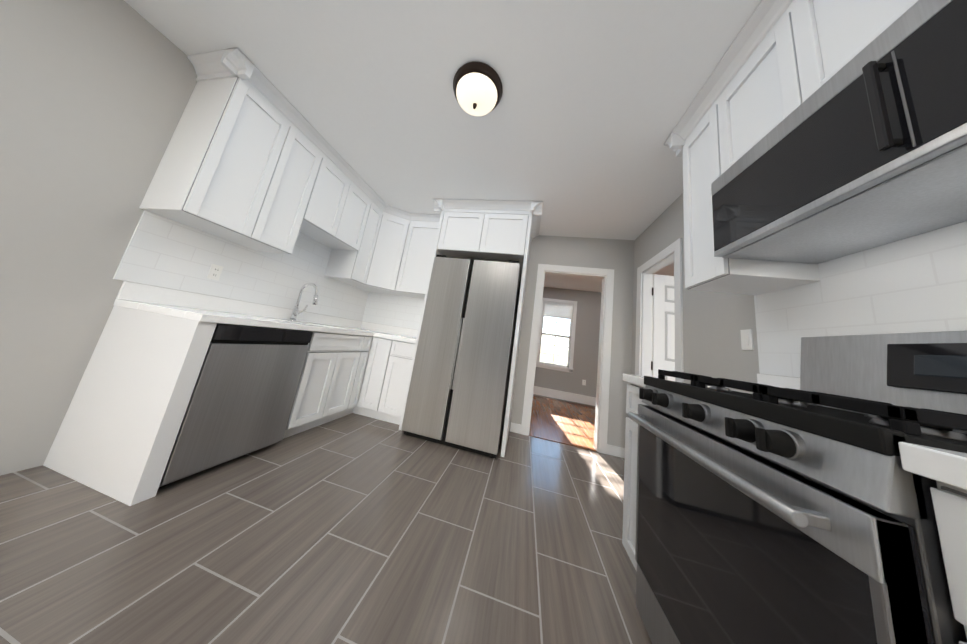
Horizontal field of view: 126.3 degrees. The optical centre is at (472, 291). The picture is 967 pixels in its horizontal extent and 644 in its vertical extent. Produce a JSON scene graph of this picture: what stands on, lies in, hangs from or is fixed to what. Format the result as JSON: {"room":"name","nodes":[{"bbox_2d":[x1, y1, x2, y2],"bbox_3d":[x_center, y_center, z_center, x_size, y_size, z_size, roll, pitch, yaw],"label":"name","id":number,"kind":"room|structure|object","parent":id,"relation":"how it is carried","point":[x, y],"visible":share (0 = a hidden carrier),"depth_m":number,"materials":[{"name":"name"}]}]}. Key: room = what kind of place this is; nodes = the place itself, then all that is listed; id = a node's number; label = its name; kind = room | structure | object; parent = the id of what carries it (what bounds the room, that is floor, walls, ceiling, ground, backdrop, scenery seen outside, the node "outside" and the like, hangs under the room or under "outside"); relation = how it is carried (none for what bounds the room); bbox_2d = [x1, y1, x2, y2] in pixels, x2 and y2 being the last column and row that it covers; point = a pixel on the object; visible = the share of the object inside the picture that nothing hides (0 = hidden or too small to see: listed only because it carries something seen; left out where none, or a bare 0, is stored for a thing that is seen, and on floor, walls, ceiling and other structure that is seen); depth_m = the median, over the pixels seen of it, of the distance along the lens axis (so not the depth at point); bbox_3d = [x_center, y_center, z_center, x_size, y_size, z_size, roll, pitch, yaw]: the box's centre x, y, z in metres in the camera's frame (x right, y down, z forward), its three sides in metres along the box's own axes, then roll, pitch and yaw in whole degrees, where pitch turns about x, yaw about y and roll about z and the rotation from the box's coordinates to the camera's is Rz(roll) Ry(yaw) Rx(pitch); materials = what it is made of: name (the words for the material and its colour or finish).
{"room":"kitchen","nodes":[
{"label":"kitchen","id":0,"kind":"room"},
{"bbox_2d":[0,0,351,475],"bbox_3d":[-1.920,-0.086,2.567,0.120,2.540,8.340,6,-12,13],"label":"wall","id":1,"kind":"structure","parent":0,"point":[95,95],"depth_m":1.28,"materials":[{"name":"beige paint"}]},
{"bbox_2d":[139,59,334,253],"bbox_3d":[-1.712,-0.932,1.935,0.388,1.077,0.766,6,-12,13],"label":"upper cabinet","id":2,"kind":"object","parent":1,"relation":"attached to","point":[252,158],"depth_m":1.68,"materials":[{"name":"white paint"}]},
{"bbox_2d":[117,281,362,328],"bbox_3d":[-1.884,0.243,2.555,0.020,0.110,2.278,6,-12,13],"label":"backsplash","id":3,"kind":"structure","parent":1,"relation":"attached to","point":[129,291],"depth_m":1.87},
{"bbox_2d":[113,210,368,320],"bbox_3d":[-1.819,-0.248,2.636,0.008,0.888,2.320,6,-12,13],"label":"backsplash","id":4,"kind":"structure","parent":1,"relation":"attached to","point":[161,251],"depth_m":2.02,"materials":[{"name":"tile"}]},
{"bbox_2d":[207,264,222,280],"bbox_3d":[-1.995,-0.150,1.898,0.008,0.115,0.072,6,-12,13],"label":"outlet","id":5,"kind":"object","parent":4,"relation":"attached to","point":[215,272],"visible":1,"depth_m":1.89,"materials":[{"name":"white plastic"}]},
{"bbox_2d":[307,155,370,250],"bbox_3d":[-1.546,-0.942,2.634,0.388,0.737,0.757,6,-12,13],"label":"upper cabinet","id":6,"kind":"object","parent":1,"relation":"attached to","point":[342,207],"depth_m":2.57,"materials":[{"name":"white paint"}]},
{"bbox_2d":[324,191,386,286],"bbox_3d":[-1.448,-0.663,3.073,0.438,1.077,0.370,6,-12,13],"label":"upper cabinet","id":7,"kind":"object","parent":1,"relation":"attached to","point":[344,266],"depth_m":2.95,"materials":[{"name":"white paint"}]},
{"bbox_2d":[363,283,402,294],"bbox_3d":[-1.081,-0.576,3.217,0.365,1.078,0.282,6,-12,13],"label":"upper cabinet","id":8,"kind":"object","parent":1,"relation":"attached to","point":[364,284],"depth_m":3.23,"materials":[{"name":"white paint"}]},
{"bbox_2d":[0,413,651,643],"bbox_3d":[-0.605,1.068,0.502,3.850,0.100,5.440,6,-12,13],"label":"floor","id":9,"kind":"structure","parent":0,"point":[352,528],"depth_m":1.06,"materials":[{"name":"tile"}]},
{"bbox_2d":[159,323,312,487],"bbox_3d":[-1.744,0.633,1.676,0.657,0.854,0.646,6,-12,13],"label":"dishwasher","id":10,"kind":"object","parent":9,"relation":"on","point":[242,396],"visible":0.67,"depth_m":1.51,"materials":[{"name":"silver metal"}]},
{"bbox_2d":[283,353,346,438],"bbox_3d":[-1.620,0.885,2.231,0.440,0.620,0.568,6,-12,13],"label":"base cabinet","id":11,"kind":"object","parent":9,"relation":"on","point":[314,399],"depth_m":2.11,"materials":[{"name":"white paint"}]},
{"bbox_2d":[331,333,374,420],"bbox_3d":[-1.535,0.861,2.661,0.779,0.860,0.275,6,-12,13],"label":"base cabinet","id":12,"kind":"object","parent":9,"relation":"on","point":[353,381],"depth_m":2.56,"materials":[{"name":"white paint"}]},
{"bbox_2d":[113,297,374,336],"bbox_3d":[-1.556,0.353,2.460,0.723,0.040,2.278,6,-12,13],"label":"countertop","id":13,"kind":"structure","parent":12,"relation":"on","point":[212,316],"depth_m":1.53,"materials":[{"name":"white stone"}]},
{"bbox_2d":[287,283,317,320],"bbox_3d":[-1.684,0.113,2.521,0.265,0.410,0.139,6,-12,13],"label":"faucet","id":14,"kind":"object","parent":13,"relation":"on","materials":[{"name":"silver metal"}]},
{"bbox_2d":[294,329,350,356],"bbox_3d":[-1.550,0.446,2.323,0.412,0.216,0.532,6,-12,13],"label":"drawer","id":15,"kind":"object","parent":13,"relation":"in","point":[320,342],"depth_m":2.17,"materials":[{"name":"white wood"}]},
{"bbox_2d":[359,337,398,420],"bbox_3d":[-0.993,1.011,2.986,0.336,0.860,0.756,6,-12,13],"label":"base cabinet","id":16,"kind":"object","parent":9,"relation":"on","point":[379,375],"depth_m":2.67,"materials":[{"name":"white paint"}]},
{"bbox_2d":[375,333,416,344],"bbox_3d":[-0.795,0.592,3.057,0.529,0.040,0.728,6,-12,13],"label":"countertop","id":17,"kind":"structure","parent":16,"relation":"on","point":[412,339],"depth_m":2.74,"materials":[{"name":"white stone"}]},
{"bbox_2d":[383,341,415,424],"bbox_3d":[-0.779,1.038,2.958,0.360,0.860,0.713,6,-12,13],"label":"base cabinet","id":18,"kind":"object","parent":9,"relation":"on","point":[392,412],"depth_m":2.62,"materials":[{"name":"white paint"}]},
{"bbox_2d":[401,255,520,457],"bbox_3d":[-0.025,0.617,2.791,0.925,1.840,0.820,6,-12,13],"label":"refrigerator","id":19,"kind":"object","parent":9,"relation":"on","point":[458,390],"visible":1,"depth_m":2.38,"materials":[{"name":"silver metal"}]},
{"bbox_2d":[529,434,596,451],"bbox_3d":[1.019,1.733,2.823,0.732,0.006,0.065,6,-12,13],"label":"threshold","id":20,"kind":"object","parent":9,"relation":"on","point":[563,442],"visible":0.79,"depth_m":2.81,"materials":[{"name":"brown wood"}]},
{"bbox_2d":[622,381,649,571],"bbox_3d":[1.083,0.942,1.104,0.638,0.890,0.266,6,-12,13],"label":"base cabinet","id":21,"kind":"object","parent":9,"relation":"on","point":[632,395],"depth_m":1.23,"materials":[{"name":"white paint"}]},
{"bbox_2d":[623,373,645,388],"bbox_3d":[1.148,0.492,1.202,0.652,0.040,0.278,6,-12,13],"label":"countertop","id":22,"kind":"structure","parent":21,"relation":"on","point":[634,379],"depth_m":1.26,"materials":[{"name":"white stone"}]},
{"bbox_2d":[627,330,966,643],"bbox_3d":[0.939,0.661,0.635,0.728,1.210,0.799,6,-12,13],"label":"gas range","id":23,"kind":"object","parent":9,"relation":"on","point":[769,514],"visible":0.98,"depth_m":0.54,"materials":[{"name":"silver metal"}]},
{"bbox_2d":[930,485,966,643],"bbox_3d":[0.848,0.681,-0.015,0.638,0.890,0.457,6,-12,13],"label":"base cabinet","id":24,"kind":"object","parent":9,"relation":"on","point":[950,506],"depth_m":0.32,"materials":[{"name":"white paint"}]},
{"bbox_2d":[898,442,966,492],"bbox_3d":[0.734,0.031,-0.774,0.652,0.040,2.240,6,-12,13],"label":"countertop","id":25,"kind":"structure","parent":24,"relation":"on","point":[948,468],"depth_m":0.34,"materials":[{"name":"white stone"}]},
{"bbox_2d":[124,0,761,291],"bbox_3d":[1.204,-1.046,2.135,6.160,0.100,8.340,6,-12,13],"label":"ceiling","id":26,"kind":"structure","parent":0,"point":[574,129],"depth_m":1.55,"materials":[{"name":"white paint"}]},
{"bbox_2d":[453,61,502,115],"bbox_3d":[0.020,-1.215,1.543,0.318,0.158,0.318,6,-12,13],"label":"flush-mount ceiling light","id":27,"kind":"object","parent":26,"relation":"attached to","point":[477,88],"visible":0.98,"depth_m":1.47,"materials":[{"name":"white glass"}]},
{"bbox_2d":[369,235,634,447],"bbox_3d":[0.198,0.401,3.340,3.730,2.540,0.120,6,-12,13],"label":"wall","id":28,"kind":"structure","parent":0,"point":[616,256],"depth_m":3.08,"materials":[{"name":"beige paint"}]},
{"bbox_2d":[347,205,414,295],"bbox_3d":[-1.220,-0.553,3.444,0.733,1.077,0.670,6,-12,13],"label":"upper cabinet","id":29,"kind":"object","parent":28,"relation":"attached to","point":[391,249],"depth_m":3.25,"materials":[{"name":"white paint"}]},
{"bbox_2d":[359,322,417,336],"bbox_3d":[-1.052,0.560,3.490,1.232,0.110,0.020,6,-12,13],"label":"backsplash","id":30,"kind":"structure","parent":28,"relation":"attached to","point":[366,325],"depth_m":3.51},
{"bbox_2d":[362,292,423,329],"bbox_3d":[-1.011,0.269,3.557,1.247,0.488,0.008,6,-12,13],"label":"backsplash","id":31,"kind":"structure","parent":28,"relation":"attached to","point":[395,310],"depth_m":3.58,"materials":[{"name":"tile"}]},
{"bbox_2d":[395,214,439,298],"bbox_3d":[-0.651,-0.468,3.421,0.641,1.077,0.448,6,-12,13],"label":"upper cabinet","id":32,"kind":"object","parent":28,"relation":"attached to","point":[413,281],"depth_m":3.26,"materials":[{"name":"white paint"}]},
{"bbox_2d":[399,199,542,456],"bbox_3d":[0.028,0.287,2.903,1.265,2.538,0.828,6,-12,13],"label":"surround","id":33,"kind":"object","parent":28,"relation":"attached to","point":[502,230],"visible":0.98,"depth_m":2.75,"materials":[{"name":"white paint"}]},
{"bbox_2d":[510,422,520,431],"bbox_3d":[-0.577,1.532,3.309,2.423,0.100,0.014,6,-12,13],"label":"baseboard","id":34,"kind":"structure","parent":28,"relation":"attached to","point":[514,426],"depth_m":2.91,"materials":[{"name":"white paint"}]},
{"bbox_2d":[520,264,613,453],"bbox_3d":[1.186,0.715,3.059,0.932,2.121,0.156,6,-12,13],"label":"door frame","id":35,"kind":"structure","parent":28,"relation":"attached to","point":[602,409],"depth_m":2.99,"materials":[{"name":"white paint"}]},
{"bbox_2d":[607,444,624,455],"bbox_3d":[2.782,1.899,2.518,2.655,0.100,0.014,6,-12,13],"label":"baseboard","id":36,"kind":"structure","parent":28,"relation":"attached to","point":[613,450],"depth_m":2.67,"materials":[{"name":"white paint"}]},
{"bbox_2d":[529,395,595,447],"bbox_3d":[0.803,1.513,1.622,6.160,0.100,8.340,6,-12,13],"label":"floor","id":37,"kind":"structure","parent":0,"point":[572,423],"depth_m":3.73,"materials":[{"name":"brown wood"}]},
{"bbox_2d":[534,287,600,396],"bbox_3d":[1.885,1.155,5.787,6.040,2.540,0.120,6,-12,13],"label":"wall","id":38,"kind":"structure","parent":0,"point":[586,350],"depth_m":5.58,"materials":[{"name":"beige paint"}]},
{"bbox_2d":[536,298,576,372],"bbox_3d":[1.950,0.985,5.760,0.873,1.638,0.120,6,-12,13],"label":"room window","id":39,"kind":"structure","parent":38,"relation":"in","point":[564,306],"depth_m":5.78,"materials":[{"name":"white paint"}]},
{"bbox_2d":[533,386,595,407],"bbox_3d":[1.657,2.263,5.466,4.100,0.200,0.060,6,-12,13],"label":"baseboard","id":40,"kind":"structure","parent":38,"relation":"attached to","point":[574,398],"depth_m":5.36,"materials":[{"name":"white paint"}]},
{"bbox_2d":[631,193,797,393],"bbox_3d":[1.390,-0.009,0.366,0.085,2.540,5.260,6,-12,13],"label":"wall","id":41,"kind":"structure","parent":0,"point":[714,323],"depth_m":1.72,"materials":[{"name":"beige paint"}]},
{"bbox_2d":[635,238,683,382],"bbox_3d":[1.772,0.658,2.303,0.121,2.115,0.836,6,-12,13],"label":"door frame","id":42,"kind":"structure","parent":41,"relation":"attached to","point":[644,311],"depth_m":2.59,"materials":[{"name":"white paint"}]},
{"bbox_2d":[651,274,674,380],"bbox_3d":[2.186,0.820,2.563,0.618,2.005,0.169,6,-12,13],"label":"door","id":43,"kind":"structure","parent":41,"relation":"in","point":[663,335],"depth_m":2.63,"materials":[{"name":"white paint"}]},
{"bbox_2d":[740,329,753,349],"bbox_3d":[1.550,0.271,1.389,0.010,0.115,0.072,6,-12,13],"label":"light switch","id":44,"kind":"object","parent":41,"relation":"attached to","point":[746,339],"visible":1,"depth_m":1.38,"materials":[{"name":"white plastic"}]},
{"bbox_2d":[676,88,819,294],"bbox_3d":[1.455,-0.553,1.352,0.348,1.077,0.309,6,-12,13],"label":"upper cabinet","id":45,"kind":"object","parent":41,"relation":"attached to","point":[704,271],"depth_m":1.35,"materials":[{"name":"white paint"}]},
{"bbox_2d":[712,0,917,178],"bbox_3d":[1.384,-0.905,0.887,0.348,0.597,0.764,6,-12,13],"label":"upper cabinet","id":46,"kind":"object","parent":41,"relation":"attached to","point":[780,61],"depth_m":0.97,"materials":[{"name":"white paint"}]},
{"bbox_2d":[711,0,966,263],"bbox_3d":[1.268,-0.421,0.798,0.414,0.398,0.761,6,-12,13],"label":"over-the-range microwave","id":47,"kind":"object","parent":46,"relation":"attached to","point":[865,148],"visible":1,"depth_m":0.70,"materials":[{"name":"silver metal"}]},
{"bbox_2d":[754,221,966,377],"bbox_3d":[1.216,-0.414,-0.357,0.008,0.908,3.630,6,-12,13],"label":"backsplash","id":48,"kind":"structure","parent":41,"relation":"attached to","point":[915,284],"depth_m":0.89,"materials":[{"name":"tile"}]}
]}

